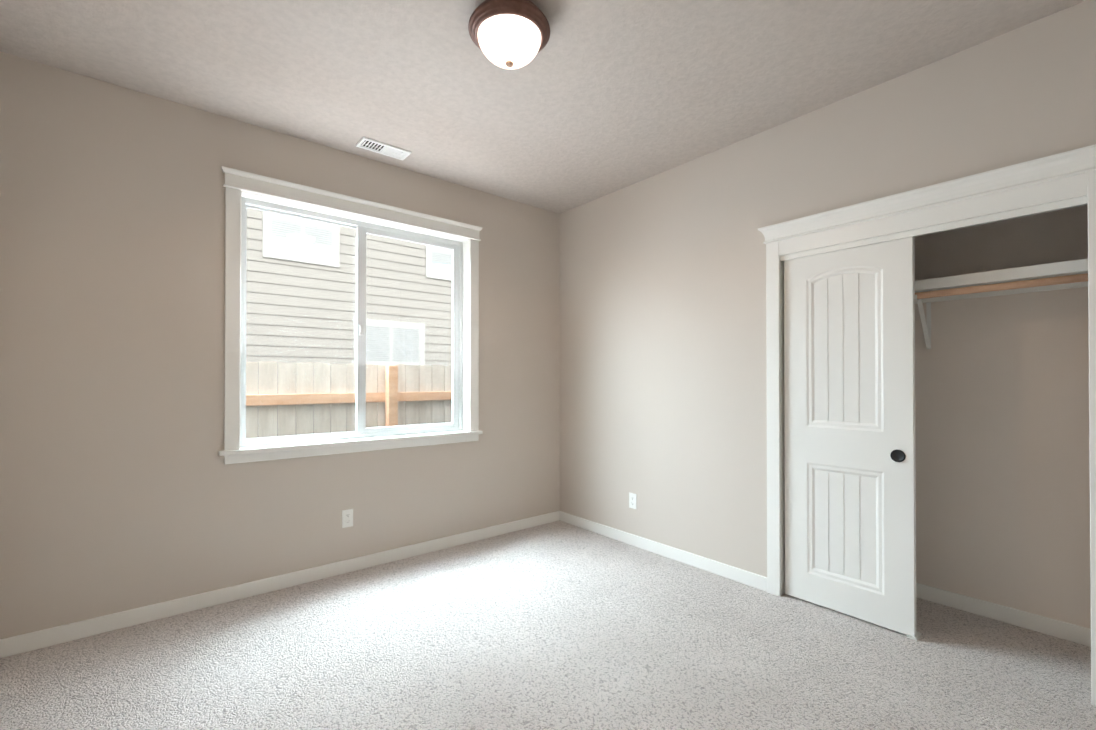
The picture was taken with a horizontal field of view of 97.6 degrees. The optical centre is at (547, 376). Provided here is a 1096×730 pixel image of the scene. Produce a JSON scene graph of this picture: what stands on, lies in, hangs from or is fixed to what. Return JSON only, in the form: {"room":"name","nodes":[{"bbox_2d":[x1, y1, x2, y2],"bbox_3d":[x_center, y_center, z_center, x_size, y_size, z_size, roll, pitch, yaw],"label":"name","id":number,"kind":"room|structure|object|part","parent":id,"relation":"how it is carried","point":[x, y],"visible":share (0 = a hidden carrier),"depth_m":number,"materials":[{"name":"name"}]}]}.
{"room":"empty bedroom","nodes":[
{"label":"empty bedroom","id":0,"kind":"room"},
{"bbox_2d":[0,52,559,638],"bbox_3d":[-0.973,-0.093,3.516,4.075,2.740,0.160,0,-1,-40],"label":"wall","id":1,"kind":"structure","parent":0,"point":[122,486],"depth_m":2.55,"materials":[{"name":"beige paint"}]},
{"bbox_2d":[0,511,559,657],"bbox_3d":[-1.190,1.234,3.214,3.368,0.083,0.014,0,-1,-40],"label":"baseboard","id":2,"kind":"structure","parent":1,"relation":"attached to","point":[26,642],"depth_m":2.72,"materials":[{"name":"white wood"}]},
{"bbox_2d":[342,509,352,527],"bbox_3d":[-1.304,0.925,3.127,0.070,0.115,0.008,0,-1,-40],"label":"outlet","id":3,"kind":"object","parent":1,"relation":"attached to","point":[344,518],"depth_m":3.12,"materials":[{"name":"white plastic"}]},
{"bbox_2d":[218,430,482,455],"bbox_3d":[-1.205,0.433,3.249,1.702,0.025,0.130,0,-1,-40],"label":"window sill","id":4,"kind":"structure","parent":1,"relation":"attached to","point":[282,447],"depth_m":3.09,"materials":[{"name":"white wood"}]},
{"bbox_2d":[221,166,482,463],"bbox_3d":[-1.226,-0.334,3.282,1.694,1.666,0.196,0,-1,-40],"label":"window","id":5,"kind":"structure","parent":1,"relation":"in","point":[236,227],"depth_m":3.20,"materials":[{"name":"white"}]},
{"bbox_3d":[-1.791,-0.326,2.727,0.073,1.485,0.017,0,-1,-40],"label":"casing","id":6,"kind":"part","parent":5,"relation":"part of","materials":[{"name":"white wood"}]},
{"bbox_3d":[-1.183,0.472,3.224,1.652,0.053,0.016,0,-1,-40],"label":"window apron","id":7,"kind":"part","parent":5,"relation":"part of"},
{"bbox_2d":[359,325,362,335],"bbox_3d":[-1.271,-0.314,3.273,0.026,0.070,0.024,0,-1,-40],"label":"window latch","id":8,"kind":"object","parent":5,"relation":"attached to","point":[361,330],"depth_m":3.27,"materials":[{"name":"grey plastic"}]},
{"bbox_3d":[-1.007,-0.316,3.526,0.776,1.440,0.030,0,-1,-40],"label":"sliding window sash","id":9,"kind":"part","parent":5,"relation":"part of","materials":[{"name":"white plastic"}]},
{"bbox_3d":[-0.575,-0.319,3.731,0.077,1.485,0.017,0,-1,-40],"label":"casing","id":10,"kind":"part","parent":5,"relation":"part of","materials":[{"name":"white wood"}]},
{"bbox_2d":[240,191,468,445],"bbox_3d":[-1.218,-0.317,3.269,1.532,1.525,0.090,0,-1,-40],"label":"liner","id":11,"kind":"object","parent":1,"relation":"attached to","point":[465,285],"visible":0.41,"depth_m":3.63,"materials":[{"name":"white wood"}]},
{"bbox_2d":[0,0,1085,213],"bbox_3d":[0.094,-1.522,2.144,4.190,0.100,3.649,0,-1,-40],"label":"ceiling","id":12,"kind":"structure","parent":0,"point":[592,100],"depth_m":2.29,"materials":[{"name":"paint"}]},
{"bbox_2d":[356,137,410,160],"bbox_3d":[-1.053,-1.457,3.084,0.310,0.016,0.140,0,-1,-40],"label":"ceiling vent","id":13,"kind":"object","parent":12,"relation":"in","point":[369,144],"visible":0.98,"depth_m":3.08,"materials":[{"name":"white metal"}]},
{"bbox_2d":[468,0,549,69],"bbox_3d":[-0.158,-1.370,1.967,0.334,0.205,0.334,0,-1,-40],"label":"ceiling light","id":14,"kind":"object","parent":12,"relation":"attached to","point":[509,34],"visible":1,"depth_m":1.88,"materials":[{"name":"white glass"}]},
{"bbox_3d":[-0.158,-1.337,1.966,0.260,0.104,0.260,0,-1,-40],"label":"lamp shade","id":15,"kind":"part","parent":14,"relation":"part of","materials":[{"name":"white glass"}]},
{"bbox_2d":[0,520,1095,729],"bbox_3d":[0.094,1.318,2.125,4.190,0.100,3.649,0,-1,-40],"label":"floor","id":16,"kind":"structure","parent":0,"point":[559,625],"depth_m":2.14,"materials":[{"name":"carpet"}]},
{"bbox_2d":[907,631,921,640],"bbox_3d":[1.789,1.264,2.346,0.082,0.010,0.040,0,-1,-40],"label":"floor guide","id":17,"kind":"object","parent":16,"relation":"on","point":[917,636],"visible":0.57,"depth_m":2.33,"materials":[{"name":"white plastic"}]},
{"bbox_2d":[560,0,1095,576],"bbox_3d":[1.223,-0.096,3.038,0.115,2.740,3.374,0,-1,-40],"label":"wall","id":18,"kind":"structure","parent":0,"point":[662,360],"depth_m":3.07,"materials":[{"name":"beige paint"}]},
{"bbox_2d":[629,492,635,508],"bbox_3d":[0.641,0.943,3.637,0.008,0.115,0.070,0,-1,-40],"label":"electrical outlet","id":19,"kind":"object","parent":18,"relation":"attached to","point":[632,500],"visible":1,"depth_m":3.64,"materials":[{"name":"white plastic"}]},
{"bbox_2d":[560,511,766,591],"bbox_3d":[0.702,1.236,3.557,0.014,0.083,1.868,0,-1,-40],"label":"baseboard","id":20,"kind":"structure","parent":18,"relation":"attached to","point":[754,580],"depth_m":3.34,"materials":[{"name":"white wood"}]},
{"bbox_2d":[766,241,780,595],"bbox_3d":[1.321,0.243,2.813,0.017,2.060,0.074,0,-1,-40],"label":"trim","id":21,"kind":"structure","parent":18,"relation":"attached to","point":[773,421],"depth_m":2.80,"materials":[{"name":"white wood"}]},
{"bbox_2d":[780,261,784,594],"bbox_3d":[1.775,0.272,2.367,0.115,1.995,1.240,0,-1,-40],"label":"trim","id":22,"kind":"structure","parent":18,"relation":"attached to","point":[782,444],"depth_m":2.81,"materials":[{"name":"white wood"}]},
{"bbox_2d":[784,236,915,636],"bbox_3d":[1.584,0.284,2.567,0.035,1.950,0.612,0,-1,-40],"label":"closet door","id":23,"kind":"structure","parent":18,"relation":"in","point":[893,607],"depth_m":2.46,"materials":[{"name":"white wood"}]},
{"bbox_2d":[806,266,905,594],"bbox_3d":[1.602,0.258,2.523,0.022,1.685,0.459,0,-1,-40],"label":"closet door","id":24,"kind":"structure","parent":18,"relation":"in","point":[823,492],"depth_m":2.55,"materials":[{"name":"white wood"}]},
{"bbox_3d":[1.723,0.392,2.365,0.007,0.062,0.062,0,-1,-40],"label":"handle","id":25,"kind":"part","parent":24,"relation":"part of","materials":[{"name":"black metal"}]},
{"bbox_2d":[758,144,1095,243],"bbox_3d":[1.712,-0.835,2.321,0.050,0.092,1.408,0,-1,-40],"label":"trim","id":26,"kind":"structure","parent":18,"relation":"attached to","point":[1079,161],"depth_m":2.19,"materials":[{"name":"white wood"}]},
{"bbox_2d":[779,173,1087,260],"bbox_3d":[1.725,-0.747,2.332,0.015,0.087,1.192,0,-1,-40],"label":"trim","id":27,"kind":"structure","parent":18,"relation":"attached to","point":[1067,188],"depth_m":2.20,"materials":[{"name":"white wood"}]},
{"bbox_2d":[914,204,1087,236],"bbox_3d":[1.776,-0.699,2.374,0.090,0.012,1.200,0,-1,-40],"label":"door track","id":28,"kind":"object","parent":18,"relation":"attached to","point":[1004,219],"depth_m":2.13,"materials":[{"name":"silver metal"}]},
{"bbox_2d":[1087,171,1095,705],"bbox_3d":[2.128,0.236,1.836,0.017,2.060,0.076,0,-1,-40],"label":"trim","id":29,"kind":"structure","parent":18,"relation":"attached to","point":[1091,186],"depth_m":1.85,"materials":[{"name":"white wood"}]},
{"bbox_2d":[914,205,1090,628],"bbox_3d":[1.679,-0.093,3.415,0.115,2.740,3.374,0,-1,-40],"label":"wall","id":30,"kind":"structure","parent":0,"point":[1002,450],"depth_m":2.48,"materials":[{"name":"beige paint"}]},
{"bbox_2d":[915,258,1087,348],"bbox_3d":[2.067,-0.329,2.612,0.310,0.349,1.479,0,-1,-40],"label":"closet shelf","id":31,"kind":"object","parent":30,"relation":"attached to","point":[1053,276],"visible":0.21,"depth_m":2.34,"materials":[{"name":"white wood"}]},
{"bbox_3d":[1.971,-0.427,2.534,0.035,0.035,1.478,0,-1,-40],"label":"rod","id":32,"kind":"part","parent":31,"relation":"part of","materials":[{"name":"brown wood"}]},
{"bbox_2d":[916,583,1090,646],"bbox_3d":[2.182,1.230,2.696,0.014,0.083,1.480,0,-1,-40],"label":"baseboard","id":33,"kind":"structure","parent":30,"relation":"attached to","point":[1047,625],"depth_m":2.47,"materials":[{"name":"white wood"}]},
{"label":"outside","id":34,"kind":"structure","parent":0,"visible":0},
{"bbox_3d":[-2.343,1.703,7.324,22.000,0.100,7.476,0,-1,-40],"label":"ground","id":35,"kind":"structure","parent":34,"visible":0},
{"bbox_2d":[246,361,451,446],"bbox_3d":[-1.217,0.758,4.865,8.595,1.756,0.144,0,-1,-40],"label":"fence","id":36,"kind":"object","parent":35,"relation":"on","point":[266,396],"depth_m":4.36,"materials":[{"name":"brown wood"}]},
{"bbox_2d":[246,208,451,436],"bbox_3d":[-3.023,-1.811,8.956,17.000,6.950,0.330,0,-1,-40],"label":"neighboring house siding","id":37,"kind":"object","parent":35,"relation":"on","point":[377,276],"depth_m":8.25,"materials":[{"name":"grey paint"}]},
{"bbox_3d":[-4.040,-2.248,7.913,1.150,0.740,0.014,0,-1,-40],"label":"window trim","id":38,"kind":"part","parent":37,"relation":"part of","materials":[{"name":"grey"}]},
{"bbox_3d":[-4.043,-2.248,7.917,0.920,0.510,0.004,0,-1,-40],"label":"window glass","id":39,"kind":"part","parent":37,"relation":"part of","materials":[{"name":"white glass"}]},
{"bbox_3d":[-4.042,-2.248,7.915,0.980,0.570,0.010,0,-1,-40],"label":"window frame","id":40,"kind":"part","parent":37,"relation":"part of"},
{"bbox_2d":[271,219,331,245],"bbox_3d":[-4.041,-2.364,7.915,0.924,0.282,0.002,0,-1,-40],"label":"window blind","id":41,"kind":"object","parent":37,"relation":"hanging from","point":[325,234],"depth_m":7.90,"materials":[{"name":"white"}]},
{"bbox_3d":[-2.892,-0.584,8.851,1.330,0.875,0.014,0,-1,-40],"label":"window trim","id":42,"kind":"part","parent":37,"relation":"part of","materials":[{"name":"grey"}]},
{"bbox_2d":[366,326,418,362],"bbox_3d":[-2.892,-0.585,8.852,1.104,0.647,0.002,0,-1,-40],"label":"window blind","id":43,"kind":"object","parent":37,"relation":"hanging from","point":[401,354],"depth_m":8.87,"materials":[{"name":"grey"}]},
{"bbox_3d":[-2.893,-0.584,8.853,1.160,0.705,0.010,0,-1,-40],"label":"window frame","id":44,"kind":"part","parent":37,"relation":"part of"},
{"bbox_3d":[-1.917,-2.241,9.668,1.160,0.650,0.014,0,-1,-40],"label":"window trim","id":45,"kind":"part","parent":37,"relation":"part of","materials":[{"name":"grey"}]},
{"bbox_3d":[-1.918,-2.241,9.670,0.990,0.480,0.010,0,-1,-40],"label":"window frame","id":46,"kind":"part","parent":37,"relation":"part of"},
{"bbox_3d":[-1.919,-2.241,9.672,0.930,0.420,0.004,0,-1,-40],"label":"window glass","id":47,"kind":"part","parent":37,"relation":"part of","materials":[{"name":"white glass"}]},
{"bbox_2d":[432,251,451,264],"bbox_3d":[-1.917,-2.347,9.670,0.934,0.212,0.002,0,-1,-40],"label":"window blind","id":48,"kind":"object","parent":37,"relation":"hanging from","point":[443,257],"depth_m":9.52,"materials":[{"name":"white"}]}
]}

